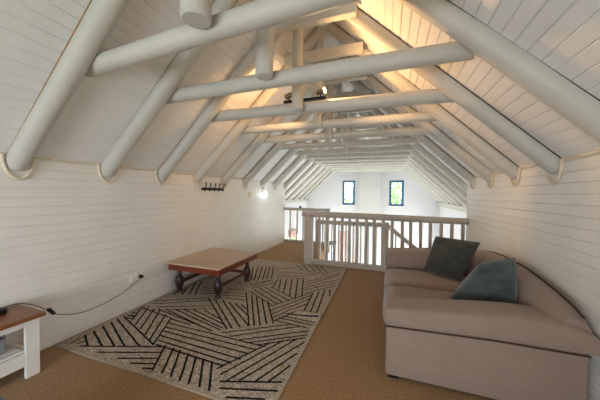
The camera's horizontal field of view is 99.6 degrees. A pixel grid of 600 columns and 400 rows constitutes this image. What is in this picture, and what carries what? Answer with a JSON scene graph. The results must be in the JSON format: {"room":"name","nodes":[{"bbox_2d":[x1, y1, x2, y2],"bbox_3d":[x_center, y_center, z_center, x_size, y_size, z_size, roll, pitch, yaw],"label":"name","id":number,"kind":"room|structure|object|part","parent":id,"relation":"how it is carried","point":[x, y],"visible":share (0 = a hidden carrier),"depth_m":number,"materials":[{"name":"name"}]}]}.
{"room":"attic living room","nodes":[
{"label":"attic living room","id":0,"kind":"room"},
{"bbox_2d":[0,153,284,362],"bbox_3d":[-2.010,0.465,3.313,0.050,1.805,9.310,1,1,19],"label":"wall","id":1,"kind":"structure","parent":0,"point":[71,240],"depth_m":2.81,"materials":[{"name":"white wood"}]},
{"bbox_2d":[129,270,144,282],"bbox_3d":[-2.030,0.956,3.166,0.032,0.106,0.200,1,1,19],"label":"wall socket","id":2,"kind":"object","parent":1,"relation":"attached to","point":[133,277],"visible":1,"depth_m":3.13,"materials":[{"name":"white plastic"}]},
{"bbox_2d":[5,274,143,314],"bbox_3d":[-2.105,1.004,2.555,0.278,0.315,1.329,1,1,16],"label":"power cable","id":3,"kind":"object","parent":2,"relation":"attached to","point":[51,311],"visible":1,"depth_m":2.23,"materials":[{"name":"black rubber"}]},
{"bbox_2d":[47,308,55,314],"bbox_3d":[-2.143,0.961,2.186,0.030,0.114,0.157,0,2,-30],"label":"switch","id":4,"kind":"object","parent":3,"relation":"attached to","point":[51,311],"depth_m":2.17,"materials":[{"name":"black plastic"}]},
{"bbox_2d":[131,274,136,280],"bbox_3d":[-2.040,0.957,3.117,0.018,0.070,0.070,1,1,19],"label":"outlet","id":5,"kind":"object","parent":2,"relation":"attached to","point":[133,276],"depth_m":3.11,"materials":[{"name":"white plastic"}]},
{"bbox_2d":[0,152,283,183],"bbox_3d":[-1.991,-0.393,3.218,0.021,0.032,9.175,1,1,19],"label":"trim","id":6,"kind":"structure","parent":1,"relation":"attached to","point":[44,158],"depth_m":2.96,"materials":[{"name":"beige wood"}]},
{"bbox_2d":[201,183,224,190],"bbox_3d":[-1.519,-0.226,4.495,0.073,0.145,0.590,1,1,19],"label":"coat rack","id":7,"kind":"object","parent":1,"relation":"attached to","point":[205,188],"visible":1,"depth_m":4.48,"materials":[{"name":"black metal"}]},
{"bbox_2d":[0,242,497,399],"bbox_3d":[0.012,1.496,2.643,5.248,0.220,9.340,1,1,19],"label":"floor","id":8,"kind":"structure","parent":0,"point":[343,358],"depth_m":2.04,"materials":[{"name":"brown carpet"}]},
{"bbox_2d":[0,304,45,378],"bbox_3d":[-2.418,1.138,1.431,0.395,0.500,1.362,1,1,19],"label":"side table","id":9,"kind":"object","parent":8,"relation":"on","point":[17,356],"visible":0.97,"depth_m":1.96,"materials":[{"name":"white wood"}]},
{"bbox_2d":[0,337,5,354],"bbox_3d":[-2.381,1.109,1.708,0.140,0.114,0.510,1,1,19],"label":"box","id":10,"kind":"object","parent":9,"relation":"on","point":[2,340],"visible":1,"depth_m":1.91,"materials":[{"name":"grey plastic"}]},
{"bbox_2d":[0,307,6,315],"bbox_3d":[-2.323,0.858,1.937,0.116,0.038,0.116,1,1,19],"label":"puck","id":11,"kind":"object","parent":9,"relation":"on","point":[3,310],"visible":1,"depth_m":1.95,"materials":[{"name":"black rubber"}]},
{"bbox_3d":[-2.373,1.139,2.083,0.030,0.468,0.083,1,1,19],"label":"leg","id":12,"kind":"part","parent":9,"relation":"part of","materials":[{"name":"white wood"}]},
{"bbox_3d":[-2.309,1.240,1.406,0.028,0.100,1.157,1,1,19],"label":"shelf rail","id":13,"kind":"part","parent":9,"relation":"part of","materials":[{"name":"white wood"}]},
{"bbox_3d":[-2.240,1.221,2.034,0.256,0.089,0.035,1,1,19],"label":"rail","id":14,"kind":"part","parent":9,"relation":"part of","materials":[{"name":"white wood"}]},
{"bbox_3d":[-2.103,1.144,1.989,0.030,0.468,0.083,1,1,19],"label":"leg","id":15,"kind":"part","parent":9,"relation":"part of","materials":[{"name":"white wood"}]},
{"bbox_2d":[55,259,346,399],"bbox_3d":[-0.691,1.324,3.641,2.246,0.059,3.494,1,1,19],"label":"rug","id":16,"kind":"object","parent":8,"relation":"on","point":[235,345],"visible":0.98,"depth_m":2.60,"materials":[{"name":"beige fabric"}]},
{"bbox_2d":[164,248,257,298],"bbox_3d":[-1.298,1.097,3.891,0.915,0.460,1.045,1,1,19],"label":"coffee table","id":17,"kind":"object","parent":16,"relation":"on","point":[213,262],"visible":1,"depth_m":3.64,"materials":[{"name":"brown wood"}]},
{"bbox_3d":[-1.737,1.112,3.660,0.116,0.430,0.116,1,1,19],"label":"leg","id":18,"kind":"part","parent":17,"relation":"part of","materials":[{"name":"brown wood"}]},
{"bbox_3d":[-1.118,1.124,3.460,0.116,0.430,0.116,1,1,19],"label":"leg","id":19,"kind":"part","parent":17,"relation":"part of","materials":[{"name":"brown wood"}]},
{"bbox_3d":[-0.865,1.110,4.139,0.116,0.430,0.116,1,1,19],"label":"leg","id":20,"kind":"part","parent":17,"relation":"part of","materials":[{"name":"brown wood"}]},
{"bbox_2d":[284,207,330,244],"bbox_3d":[0.193,0.854,7.452,1.396,1.235,0.100,1,1,19],"label":"railing","id":21,"kind":"object","parent":8,"relation":"on","point":[285,208],"visible":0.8,"depth_m":7.47,"materials":[{"name":"paint"}]},
{"bbox_3d":[0.170,1.234,7.467,1.356,0.075,0.070,1,1,19],"label":"rail","id":22,"kind":"part","parent":21,"relation":"part of","materials":[{"name":"paint"}]},
{"bbox_3d":[0.200,0.277,7.437,1.396,0.080,0.100,1,1,19],"label":"rail","id":23,"kind":"part","parent":21,"relation":"part of","materials":[{"name":"paint"}]},
{"bbox_2d":[302,211,468,271],"bbox_3d":[1.452,0.804,4.821,2.993,1.090,0.137,1,1,19],"label":"railing","id":24,"kind":"object","parent":8,"relation":"on","point":[308,216],"visible":0.83,"depth_m":4.88,"materials":[{"name":"paint"}]},
{"bbox_3d":[0.180,0.830,5.265,0.170,0.990,0.135,1,1,19],"label":"post","id":25,"kind":"part","parent":24,"relation":"part of","materials":[{"name":"paint"}]},
{"bbox_3d":[1.482,1.295,4.830,2.922,0.101,0.085,1,1,19],"label":"rail","id":26,"kind":"part","parent":24,"relation":"part of","materials":[{"name":"paint"}]},
{"bbox_3d":[1.459,0.329,4.815,2.993,0.139,0.125,1,1,19],"label":"rail","id":27,"kind":"part","parent":24,"relation":"part of","materials":[{"name":"paint"}]},
{"bbox_2d":[383,248,599,399],"bbox_3d":[1.580,0.994,2.734,1.282,0.815,2.051,1,1,19],"label":"sofa","id":28,"kind":"object","parent":8,"relation":"on","point":[537,347],"visible":0.8,"depth_m":1.81,"materials":[{"name":"beige fabric"}]},
{"bbox_2d":[383,286,453,319],"bbox_3d":[1.320,1.030,2.404,1.015,0.204,0.660,1,1,19],"label":"seat cushion","id":29,"kind":"object","parent":28,"relation":"on","point":[402,291],"depth_m":2.54,"materials":[{"name":"beige fabric"}]},
{"bbox_2d":[384,268,465,291],"bbox_3d":[1.546,1.017,3.051,1.015,0.204,0.690,1,1,19],"label":"seat cushion","id":30,"kind":"object","parent":28,"relation":"on","point":[406,277],"depth_m":2.94,"materials":[{"name":"beige fabric"}]},
{"bbox_3d":[1.847,1.133,3.510,1.215,0.445,0.360,1,1,19],"label":"arm panel","id":31,"kind":"part","parent":28,"relation":"part of","materials":[{"name":"beige fabric"}]},
{"bbox_3d":[1.858,0.810,3.499,1.270,0.303,0.416,1,1,19],"label":"arm","id":32,"kind":"part","parent":28,"relation":"part of","materials":[{"name":"beige fabric"}]},
{"bbox_2d":[424,236,479,280],"bbox_3d":[1.807,0.691,3.050,0.288,0.441,0.544,-1,2,-41],"label":"throw cushion","id":33,"kind":"object","parent":28,"relation":"on","point":[448,257],"visible":1,"depth_m":2.97,"materials":[{"name":"grey fabric"}]},
{"bbox_2d":[450,258,517,303],"bbox_3d":[1.591,0.709,2.188,0.463,0.446,0.281,1,1,19],"label":"throw cushion","id":34,"kind":"object","parent":28,"relation":"on","point":[496,280],"visible":0.91,"depth_m":2.08,"materials":[{"name":"blue fabric"}]},
{"bbox_3d":[1.288,1.166,1.912,1.215,0.445,0.245,1,1,19],"label":"arm panel","id":35,"kind":"part","parent":28,"relation":"part of","materials":[{"name":"beige fabric"}]},
{"bbox_3d":[1.299,0.882,1.903,1.270,0.223,0.301,1,1,19],"label":"arm","id":36,"kind":"part","parent":28,"relation":"part of","materials":[{"name":"beige fabric"}]},
{"bbox_3d":[2.042,0.983,2.596,0.320,0.775,1.990,1,1,19],"label":"backrest","id":37,"kind":"part","parent":28,"relation":"part of","materials":[{"name":"beige fabric"}]},
{"bbox_2d":[285,201,306,239],"bbox_3d":[-0.908,1.855,8.334,0.140,3.766,7.220,1,1,19],"label":"wall","id":38,"kind":"structure","parent":0,"point":[295,204],"depth_m":10.01,"materials":[{"name":"white paint"}]},
{"bbox_2d":[288,229,295,237],"bbox_3d":[-0.255,1.264,9.624,0.220,0.300,0.450,1,1,19],"label":"upper cabinet","id":39,"kind":"object","parent":38,"relation":"attached to","point":[293,231],"visible":0.74,"depth_m":9.43,"materials":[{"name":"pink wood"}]},
{"bbox_2d":[285,199,308,202],"bbox_3d":[-0.273,0.036,9.701,0.090,0.120,3.870,1,1,19],"label":"trim","id":40,"kind":"structure","parent":38,"relation":"attached to","point":[290,200],"depth_m":9.90,"materials":[{"name":"white wood"}]},
{"bbox_2d":[0,0,599,200],"bbox_3d":[0.695,-1.161,4.396,5.439,2.617,13.200,1,1,19],"label":"ceiling","id":41,"kind":"structure","parent":0,"point":[564,35],"depth_m":2.08,"materials":[{"name":"white wood"}]},
{"bbox_2d":[0,0,129,179],"bbox_3d":[-1.404,-1.245,1.778,2.195,2.199,0.224,1,1,19],"label":"rafter","id":42,"kind":"object","parent":41,"relation":"attached to","point":[99,17],"visible":1,"depth_m":1.88,"materials":[{"name":"white wood"}]},
{"bbox_2d":[180,0,211,28],"bbox_3d":[-0.600,-1.545,1.461,0.182,1.014,0.184,1,1,19],"label":"post","id":43,"kind":"object","parent":42,"relation":"attached to","point":[197,14],"visible":1,"depth_m":1.43,"materials":[{"name":"white wood"}]},
{"bbox_2d":[85,0,360,76],"bbox_3d":[-0.388,-1.100,1.566,2.792,0.277,0.145,1,1,19],"label":"beam","id":44,"kind":"structure","parent":42,"relation":"attached to","point":[258,14],"depth_m":1.58,"materials":[{"name":"white wood"}]},
{"bbox_2d":[97,0,238,183],"bbox_3d":[-1.168,-1.259,2.459,2.192,2.199,0.224,1,1,19],"label":"rafter","id":45,"kind":"object","parent":41,"relation":"attached to","point":[178,68],"visible":0.89,"depth_m":2.52,"materials":[{"name":"white wood"}]},
{"bbox_2d":[255,25,273,80],"bbox_3d":[-0.294,-1.587,2.127,0.159,1.103,0.162,1,1,19],"label":"post","id":46,"kind":"object","parent":45,"relation":"attached to","point":[264,38],"visible":0.69,"depth_m":2.07,"materials":[{"name":"white wood"}]},
{"bbox_2d":[166,41,473,103],"bbox_3d":[-0.118,-1.071,2.232,2.822,0.153,0.145,1,1,19],"label":"beam","id":47,"kind":"structure","parent":45,"relation":"attached to","point":[449,52],"depth_m":2.03,"materials":[{"name":"white wood"}]},
{"bbox_2d":[155,33,282,185],"bbox_3d":[-0.928,-1.272,3.129,2.196,2.199,0.224,1,1,19],"label":"rafter","id":48,"kind":"object","parent":41,"relation":"attached to","point":[246,66],"visible":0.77,"depth_m":3.20,"materials":[{"name":"white wood"}]},
{"bbox_2d":[292,28,303,111],"bbox_3d":[-0.022,-1.596,2.802,0.131,1.205,0.133,1,1,19],"label":"post","id":49,"kind":"object","parent":48,"relation":"attached to","point":[297,39],"visible":0.69,"depth_m":2.75,"materials":[{"name":"white wood"}]},
{"bbox_2d":[212,89,453,121],"bbox_3d":[0.146,-1.054,2.894,2.889,0.178,0.144,1,1,19],"label":"beam","id":50,"kind":"structure","parent":48,"relation":"attached to","point":[429,96],"depth_m":2.73,"materials":[{"name":"white wood"}]},
{"bbox_2d":[284,87,325,103],"bbox_3d":[0.053,-1.220,2.982,0.516,0.136,0.105,1,1,19],"label":"track light","id":51,"kind":"object","parent":50,"relation":"attached to","point":[287,96],"visible":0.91,"depth_m":2.92,"materials":[{"name":"black metal"}]},
{"bbox_2d":[192,26,325,186],"bbox_3d":[-0.706,-1.286,3.775,2.198,2.199,0.224,1,1,19],"label":"rafter","id":52,"kind":"object","parent":41,"relation":"attached to","point":[318,33],"visible":0.73,"depth_m":3.80,"materials":[{"name":"white wood"}]},
{"bbox_2d":[314,38,322,128],"bbox_3d":[0.254,-1.625,3.490,0.116,1.255,0.117,1,1,19],"label":"post","id":53,"kind":"object","parent":52,"relation":"attached to","point":[318,85],"visible":0.43,"depth_m":3.45,"materials":[{"name":"white wood"}]},
{"bbox_2d":[240,111,437,134],"bbox_3d":[0.358,-1.058,3.546,2.892,0.135,0.129,1,1,19],"label":"beam","id":54,"kind":"structure","parent":52,"relation":"attached to","point":[415,117],"depth_m":3.39,"materials":[{"name":"white wood"}]},
{"bbox_2d":[220,58,335,187],"bbox_3d":[-0.469,-1.299,4.451,2.196,2.199,0.224,1,1,19],"label":"rafter","id":55,"kind":"object","parent":41,"relation":"attached to","point":[257,142],"visible":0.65,"depth_m":4.55,"materials":[{"name":"white wood"}]},
{"bbox_2d":[326,84,333,138],"bbox_3d":[0.493,-1.639,4.167,0.117,1.255,0.119,1,1,19],"label":"post","id":56,"kind":"object","parent":55,"relation":"attached to","point":[330,91],"visible":0.43,"depth_m":4.12,"materials":[{"name":"white wood"}]},
{"bbox_2d":[263,127,427,142],"bbox_3d":[0.593,-1.074,4.224,2.894,0.137,0.128,1,1,19],"label":"beam","id":57,"kind":"structure","parent":55,"relation":"attached to","point":[406,130],"depth_m":4.09,"materials":[{"name":"white wood"}]},
{"bbox_2d":[242,83,339,188],"bbox_3d":[-0.225,-1.314,5.156,2.192,2.199,0.224,1,1,19],"label":"rafter","id":58,"kind":"object","parent":41,"relation":"attached to","point":[274,150],"visible":0.59,"depth_m":5.24,"materials":[{"name":"white wood"}]},
{"bbox_2d":[336,83,341,146],"bbox_3d":[0.747,-1.660,4.872,0.107,1.269,0.108,1,1,19],"label":"post","id":59,"kind":"object","parent":58,"relation":"attached to","point":[339,88],"visible":0.38,"depth_m":4.83,"materials":[{"name":"white wood"}]},
{"bbox_2d":[280,137,420,149],"bbox_3d":[0.839,-1.090,4.927,2.891,0.134,0.129,1,1,19],"label":"beam","id":60,"kind":"structure","parent":58,"relation":"attached to","point":[407,140],"depth_m":4.81,"materials":[{"name":"white wood"}]},
{"bbox_2d":[260,113,326,189],"bbox_3d":[0.038,-1.329,5.909,2.192,2.199,0.224,1,1,19],"label":"rafter","id":61,"kind":"object","parent":41,"relation":"attached to","point":[291,153],"visible":0.55,"depth_m":6.02,"materials":[{"name":"white wood"}]},
{"bbox_2d":[343,114,347,152],"bbox_3d":[1.013,-1.675,5.624,0.107,1.269,0.109,1,1,19],"label":"post","id":62,"kind":"object","parent":61,"relation":"attached to","point":[345,149],"visible":0.3,"depth_m":5.59,"materials":[{"name":"white wood"}]},
{"bbox_2d":[295,145,416,154],"bbox_3d":[1.102,-1.105,5.681,2.892,0.135,0.128,1,1,19],"label":"beam","id":63,"kind":"structure","parent":61,"relation":"attached to","point":[390,148],"depth_m":5.56,"materials":[{"name":"white wood"}]},
{"bbox_2d":[273,114,342,189],"bbox_3d":[0.280,-1.343,6.587,2.190,2.199,0.224,1,1,19],"label":"rafter","id":64,"kind":"object","parent":41,"relation":"attached to","point":[299,158],"visible":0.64,"depth_m":6.71,"materials":[{"name":"white wood"}]},
{"bbox_2d":[348,113,352,157],"bbox_3d":[1.259,-1.694,6.300,0.107,1.279,0.109,1,1,19],"label":"post","id":65,"kind":"object","parent":64,"relation":"attached to","point":[350,114],"visible":0.32,"depth_m":6.26,"materials":[{"name":"white wood"}]},
{"bbox_2d":[304,151,412,158],"bbox_3d":[1.340,-1.117,6.357,2.889,0.134,0.129,1,1,19],"label":"beam","id":66,"kind":"structure","parent":64,"relation":"attached to","point":[403,153],"depth_m":6.24,"materials":[{"name":"white wood"}]},
{"bbox_2d":[293,167,328,200],"bbox_3d":[0.981,-1.208,9.313,2.644,2.536,0.147,1,1,19],"label":"rafter","id":67,"kind":"object","parent":41,"relation":"attached to","point":[324,169],"visible":0.42,"depth_m":9.47,"materials":[{"name":"white wood"}]},
{"bbox_2d":[328,166,405,168],"bbox_3d":[2.286,-1.171,8.992,2.942,0.136,0.128,1,1,19],"label":"beam","id":68,"kind":"structure","parent":67,"relation":"attached to","point":[370,167],"depth_m":8.91,"materials":[{"name":"white wood"}]},
{"bbox_2d":[285,139,342,196],"bbox_3d":[0.533,-1.179,8.026,2.645,2.529,0.148,1,1,19],"label":"rafter","id":69,"kind":"object","parent":41,"relation":"attached to","point":[313,165],"visible":0.34,"depth_m":8.13,"materials":[{"name":"white wood"}]},
{"bbox_2d":[318,160,407,164],"bbox_3d":[1.838,-1.147,7.710,2.943,0.133,0.129,1,1,19],"label":"beam","id":70,"kind":"structure","parent":69,"relation":"attached to","point":[398,161],"depth_m":7.62,"materials":[{"name":"white wood"}]},
{"bbox_2d":[286,147,342,200],"bbox_3d":[0.755,-1.193,8.669,2.647,2.530,0.148,1,1,19],"label":"rafter","id":71,"kind":"object","parent":41,"relation":"attached to","point":[319,167],"visible":0.42,"depth_m":8.81,"materials":[{"name":"white wood"}]},
{"bbox_2d":[324,163,406,166],"bbox_3d":[2.064,-1.154,8.350,2.945,0.136,0.128,1,1,19],"label":"beam","id":72,"kind":"structure","parent":71,"relation":"attached to","point":[394,164],"depth_m":8.27,"materials":[{"name":"white wood"}]},
{"bbox_2d":[274,2,356,33],"bbox_3d":[0.059,-1.840,2.589,1.020,0.115,0.085,1,1,19],"label":"tie","id":73,"kind":"object","parent":41,"relation":"attached to","point":[347,11],"visible":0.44,"depth_m":2.51,"materials":[{"name":"white wood"}]},
{"bbox_2d":[284,113,356,190],"bbox_3d":[0.521,-1.357,7.287,2.190,2.199,0.224,1,1,19],"label":"rafter","id":74,"kind":"object","parent":41,"relation":"attached to","point":[308,162],"visible":0.59,"depth_m":7.41,"materials":[{"name":"white wood"}]},
{"bbox_2d":[312,156,410,162],"bbox_3d":[1.583,-1.132,7.056,2.895,0.137,0.128,1,1,19],"label":"beam","id":75,"kind":"structure","parent":74,"relation":"attached to","point":[401,157],"depth_m":6.94,"materials":[{"name":"white wood"}]},
{"bbox_2d":[284,41,363,65],"bbox_3d":[0.285,-1.853,3.234,1.020,0.115,0.085,1,1,19],"label":"tie","id":76,"kind":"object","parent":41,"relation":"attached to","point":[356,48],"visible":1,"depth_m":3.17,"materials":[{"name":"white wood"}]},
{"bbox_2d":[299,138,363,200],"bbox_3d":[1.208,-1.216,9.954,2.644,2.531,0.147,1,1,19],"label":"rafter","id":77,"kind":"object","parent":41,"relation":"attached to","point":[328,171],"visible":0.48,"depth_m":10.09,"materials":[{"name":"white wood"}]},
{"bbox_2d":[332,168,403,170],"bbox_3d":[2.512,-1.183,9.634,2.939,0.134,0.129,1,1,19],"label":"beam","id":78,"kind":"structure","parent":77,"relation":"attached to","point":[378,168],"depth_m":9.60,"materials":[{"name":"white wood"}]},
{"bbox_2d":[303,139,366,199],"bbox_3d":[1.414,-1.233,10.559,2.645,2.531,0.148,1,1,19],"label":"rafter","id":79,"kind":"object","parent":41,"relation":"attached to","point":[311,192],"visible":0.49,"depth_m":10.73,"materials":[{"name":"white wood"}]},
{"bbox_2d":[303,75,367,87],"bbox_3d":[0.521,-1.867,3.910,1.020,0.115,0.085,1,1,19],"label":"tie","id":80,"kind":"object","parent":41,"relation":"attached to","point":[362,77],"visible":0.38,"depth_m":3.86,"materials":[{"name":"white wood"}]},
{"bbox_2d":[322,89,370,99],"bbox_3d":[0.767,-1.882,4.614,1.020,0.115,0.085,1,1,19],"label":"tie","id":81,"kind":"object","parent":41,"relation":"attached to","point":[362,92],"visible":0.36,"depth_m":4.51,"materials":[{"name":"white wood"}]},
{"bbox_2d":[325,108,373,115],"bbox_3d":[1.031,-1.897,5.368,1.020,0.115,0.085,1,1,19],"label":"tie","id":82,"kind":"object","parent":41,"relation":"attached to","point":[372,109],"visible":0.52,"depth_m":5.31,"materials":[{"name":"white wood"}]},
{"bbox_2d":[341,125,376,130],"bbox_3d":[1.512,-1.925,6.746,1.020,0.115,0.085,1,1,19],"label":"tie","id":83,"kind":"object","parent":41,"relation":"attached to","point":[361,127],"visible":0.31,"depth_m":6.66,"materials":[{"name":"white wood"}]},
{"bbox_2d":[335,170,402,171],"bbox_3d":[2.723,-1.196,10.239,2.940,0.135,0.129,1,1,19],"label":"beam","id":84,"kind":"structure","parent":41,"relation":"attached to","point":[372,170],"depth_m":10.07,"materials":[{"name":"white wood"}]},
{"bbox_2d":[368,139,440,202],"bbox_3d":[3.949,-1.186,9.662,2.675,2.567,0.147,1,1,19],"label":"rafter","id":85,"kind":"object","parent":41,"relation":"attached to","point":[407,173],"visible":0.24,"depth_m":9.42,"materials":[{"name":"white wood"}]},
{"bbox_2d":[368,137,444,202],"bbox_3d":[3.741,-1.176,9.061,2.682,2.566,0.147,1,1,19],"label":"rafter","id":86,"kind":"object","parent":41,"relation":"attached to","point":[370,138],"visible":0.24,"depth_m":8.85,"materials":[{"name":"white wood"}]},
{"bbox_2d":[354,90,466,192],"bbox_3d":[2.350,-1.091,5.096,2.679,2.568,0.147,1,1,19],"label":"rafter","id":87,"kind":"object","parent":41,"relation":"attached to","point":[418,147],"visible":0.27,"depth_m":4.94,"materials":[{"name":"white wood"}]},
{"bbox_2d":[366,129,454,204],"bbox_3d":[3.291,-1.151,7.777,2.682,2.567,0.146,1,1,19],"label":"rafter","id":88,"kind":"object","parent":41,"relation":"attached to","point":[410,166],"visible":0.3,"depth_m":7.56,"materials":[{"name":"white wood"}]},
{"bbox_2d":[371,137,449,203],"bbox_3d":[3.511,-1.159,8.418,2.682,2.567,0.147,1,1,19],"label":"rafter","id":89,"kind":"object","parent":41,"relation":"attached to","point":[407,167],"visible":0.3,"depth_m":8.19,"materials":[{"name":"white wood"}]},
{"bbox_2d":[349,80,475,189],"bbox_3d":[1.854,-1.282,4.421,2.193,2.188,0.224,1,1,19],"label":"rafter","id":90,"kind":"object","parent":41,"relation":"attached to","point":[459,169],"visible":0.53,"depth_m":4.22,"materials":[{"name":"white wood"}]},
{"bbox_2d":[358,112,466,206],"bbox_3d":[2.832,-1.119,6.473,2.677,2.568,0.147,1,1,19],"label":"rafter","id":91,"kind":"object","parent":41,"relation":"attached to","point":[416,161],"visible":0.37,"depth_m":6.25,"materials":[{"name":"white wood"}]},
{"bbox_2d":[337,56,493,187],"bbox_3d":[1.611,-1.268,3.716,2.195,2.189,0.224,1,1,19],"label":"rafter","id":92,"kind":"object","parent":41,"relation":"attached to","point":[432,130],"visible":0.62,"depth_m":3.52,"materials":[{"name":"white wood"}]},
{"bbox_2d":[364,112,466,200],"bbox_3d":[2.591,-1.111,5.775,2.678,2.565,0.148,1,1,19],"label":"rafter","id":93,"kind":"object","parent":41,"relation":"attached to","point":[415,154],"visible":0.32,"depth_m":5.61,"materials":[{"name":"white wood"}]},
{"bbox_2d":[371,129,461,205],"bbox_3d":[3.063,-1.133,7.134,2.676,2.567,0.147,1,1,19],"label":"rafter","id":94,"kind":"object","parent":41,"relation":"attached to","point":[411,162],"visible":0.33,"depth_m":6.90,"materials":[{"name":"white wood"}]},
{"bbox_2d":[326,22,520,186],"bbox_3d":[1.371,-1.253,3.040,2.191,2.187,0.224,1,1,19],"label":"rafter","id":95,"kind":"object","parent":41,"relation":"attached to","point":[498,159],"visible":0.72,"depth_m":2.86,"materials":[{"name":"white wood"}]},
{"bbox_2d":[346,7,563,183],"bbox_3d":[1.147,-1.239,2.395,2.194,2.184,0.224,1,1,19],"label":"rafter","id":96,"kind":"object","parent":41,"relation":"attached to","point":[552,163],"visible":0.73,"depth_m":2.22,"materials":[{"name":"white wood"}]},
{"bbox_2d":[398,0,599,142],"bbox_3d":[0.895,-1.224,1.680,2.194,2.184,0.224,1,1,19],"label":"rafter","id":97,"kind":"object","parent":41,"relation":"attached to","point":[559,93],"visible":0.86,"depth_m":1.50,"materials":[{"name":"white wood"}]},
{"bbox_2d":[307,171,439,264],"bbox_3d":[2.875,0.580,10.736,5.370,6.283,0.140,1,1,19],"label":"wall","id":98,"kind":"structure","parent":0,"point":[417,202],"depth_m":10.42,"materials":[{"name":"white paint"}]},
{"bbox_2d":[337,231,344,261],"bbox_3d":[1.809,2.533,11.042,0.390,2.340,0.060,1,1,19],"label":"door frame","id":99,"kind":"structure","parent":98,"relation":"attached to","point":[337,231],"depth_m":11.03,"materials":[{"name":"white wood"}]},
{"bbox_2d":[317,22,368,139],"bbox_3d":[0.692,-2.353,4.372,0.200,0.100,13.200,1,1,19],"label":"ridge beam","id":100,"kind":"structure","parent":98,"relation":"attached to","point":[329,40],"depth_m":3.71,"materials":[{"name":"white wood"}]},
{"bbox_2d":[342,181,354,205],"bbox_3d":[2.099,-0.297,10.929,0.589,1.070,0.125,1,1,19],"label":"window","id":101,"kind":"structure","parent":98,"relation":"in","point":[344,182],"depth_m":10.91,"materials":[{"name":"blue"}]},
{"bbox_2d":[358,146,379,264],"bbox_3d":[2.881,0.748,10.557,0.810,5.958,0.240,1,1,19],"label":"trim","id":102,"kind":"structure","parent":98,"relation":"attached to","point":[369,188],"depth_m":10.44,"materials":[{"name":"white paint"}]},
{"bbox_2d":[388,180,403,206],"bbox_3d":[3.915,-0.261,10.294,0.611,1.070,0.125,1,1,19],"label":"window","id":103,"kind":"structure","parent":98,"relation":"in","point":[390,181],"depth_m":10.27,"materials":[{"name":"blue"}]},
{"bbox_2d":[439,202,465,239],"bbox_3d":[4.293,1.974,6.518,0.140,3.733,7.220,1,1,19],"label":"wall","id":104,"kind":"structure","parent":0,"point":[444,212],"depth_m":7.82,"materials":[{"name":"white paint"}]},
{"bbox_2d":[436,202,466,212],"bbox_3d":[4.364,0.216,7.018,0.120,0.140,5.880,1,1,19],"label":"trim","id":105,"kind":"structure","parent":104,"relation":"attached to","point":[449,206],"depth_m":7.34,"materials":[{"name":"white wood"}]},
{"bbox_2d":[467,153,599,399],"bbox_3d":[1.712,0.564,0.939,0.050,1.805,7.280,1,1,19],"label":"wall","id":106,"kind":"structure","parent":0,"point":[552,230],"depth_m":2.07,"materials":[{"name":"white wood"}]},
{"bbox_2d":[466,182,468,240],"bbox_3d":[2.910,0.609,4.391,0.062,1.975,0.025,1,1,19],"label":"trim","id":107,"kind":"structure","parent":106,"relation":"attached to","point":[467,182],"depth_m":4.38,"materials":[{"name":"white wood"}]},
{"bbox_2d":[475,150,599,177],"bbox_3d":[1.631,-0.292,0.757,0.021,0.032,6.917,1,1,19],"label":"trim","id":108,"kind":"structure","parent":106,"relation":"attached to","point":[597,151],"depth_m":1.88,"materials":[{"name":"beige wood"}]},
{"bbox_3d":[1.680,3.838,7.501,5.570,0.100,7.080,1,1,19],"label":"floor","id":109,"kind":"structure","parent":0,"visible":0},
{"bbox_2d":[328,241,335,260],"bbox_3d":[1.270,2.697,10.206,0.290,2.040,0.420,1,1,19],"label":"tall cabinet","id":110,"kind":"object","parent":109,"relation":"on","point":[329,253],"visible":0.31,"depth_m":10.01,"materials":[{"name":"white paint"}]},
{"bbox_3d":[1.875,2.697,5.171,3.370,2.300,0.695,1,1,19],"label":"staircase","id":111,"kind":"structure","parent":109,"relation":"on","visible":0},
{"bbox_2d":[316,220,416,265],"bbox_3d":[1.901,1.595,5.534,3.200,2.214,0.120,1,1,19],"label":"stair railing","id":112,"kind":"object","parent":111,"relation":"attached to","point":[353,223],"visible":0.35,"depth_m":5.70,"materials":[{"name":"paint"}]},
{"bbox_3d":[0.445,0.991,6.031,0.100,1.035,0.100,1,1,19],"label":"newel post","id":113,"kind":"part","parent":112,"relation":"part of","materials":[{"name":"paint"}]},
{"bbox_3d":[1.158,0.533,5.773,1.500,0.090,0.090,1,1,19],"label":"rail","id":114,"kind":"part","parent":112,"relation":"part of","materials":[{"name":"paint"}]},
{"bbox_3d":[1.851,1.012,5.540,0.160,1.050,0.120,1,1,19],"label":"newel post","id":115,"kind":"part","parent":112,"relation":"part of","materials":[{"name":"paint"}]},
{"bbox_3d":[2.661,1.223,5.261,1.600,1.380,0.080,1,1,19],"label":"handrail","id":116,"kind":"part","parent":112,"relation":"part of","materials":[{"name":"paint"}]},
{"label":"outside","id":117,"kind":"structure","parent":0,"visible":0},
{"bbox_3d":[1.647,4.126,7.984,34.000,0.200,44.000,1,1,19],"label":"ground","id":118,"kind":"structure","parent":117,"visible":0},
{"bbox_2d":[345,188,352,202],"bbox_3d":[3.290,1.533,15.815,2.869,4.660,1.759,1,1,19],"label":"tree","id":119,"kind":"object","parent":118,"relation":"on","point":[348,199],"visible":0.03,"depth_m":15.68,"materials":[{"name":"green plant"}]},
{"bbox_2d":[391,183,401,203],"bbox_3d":[5.511,1.118,13.573,2.958,5.648,1.852,1,1,19],"label":"tree","id":120,"kind":"object","parent":118,"relation":"on","point":[399,187],"visible":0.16,"depth_m":13.41,"materials":[{"name":"green plant"}]}
]}

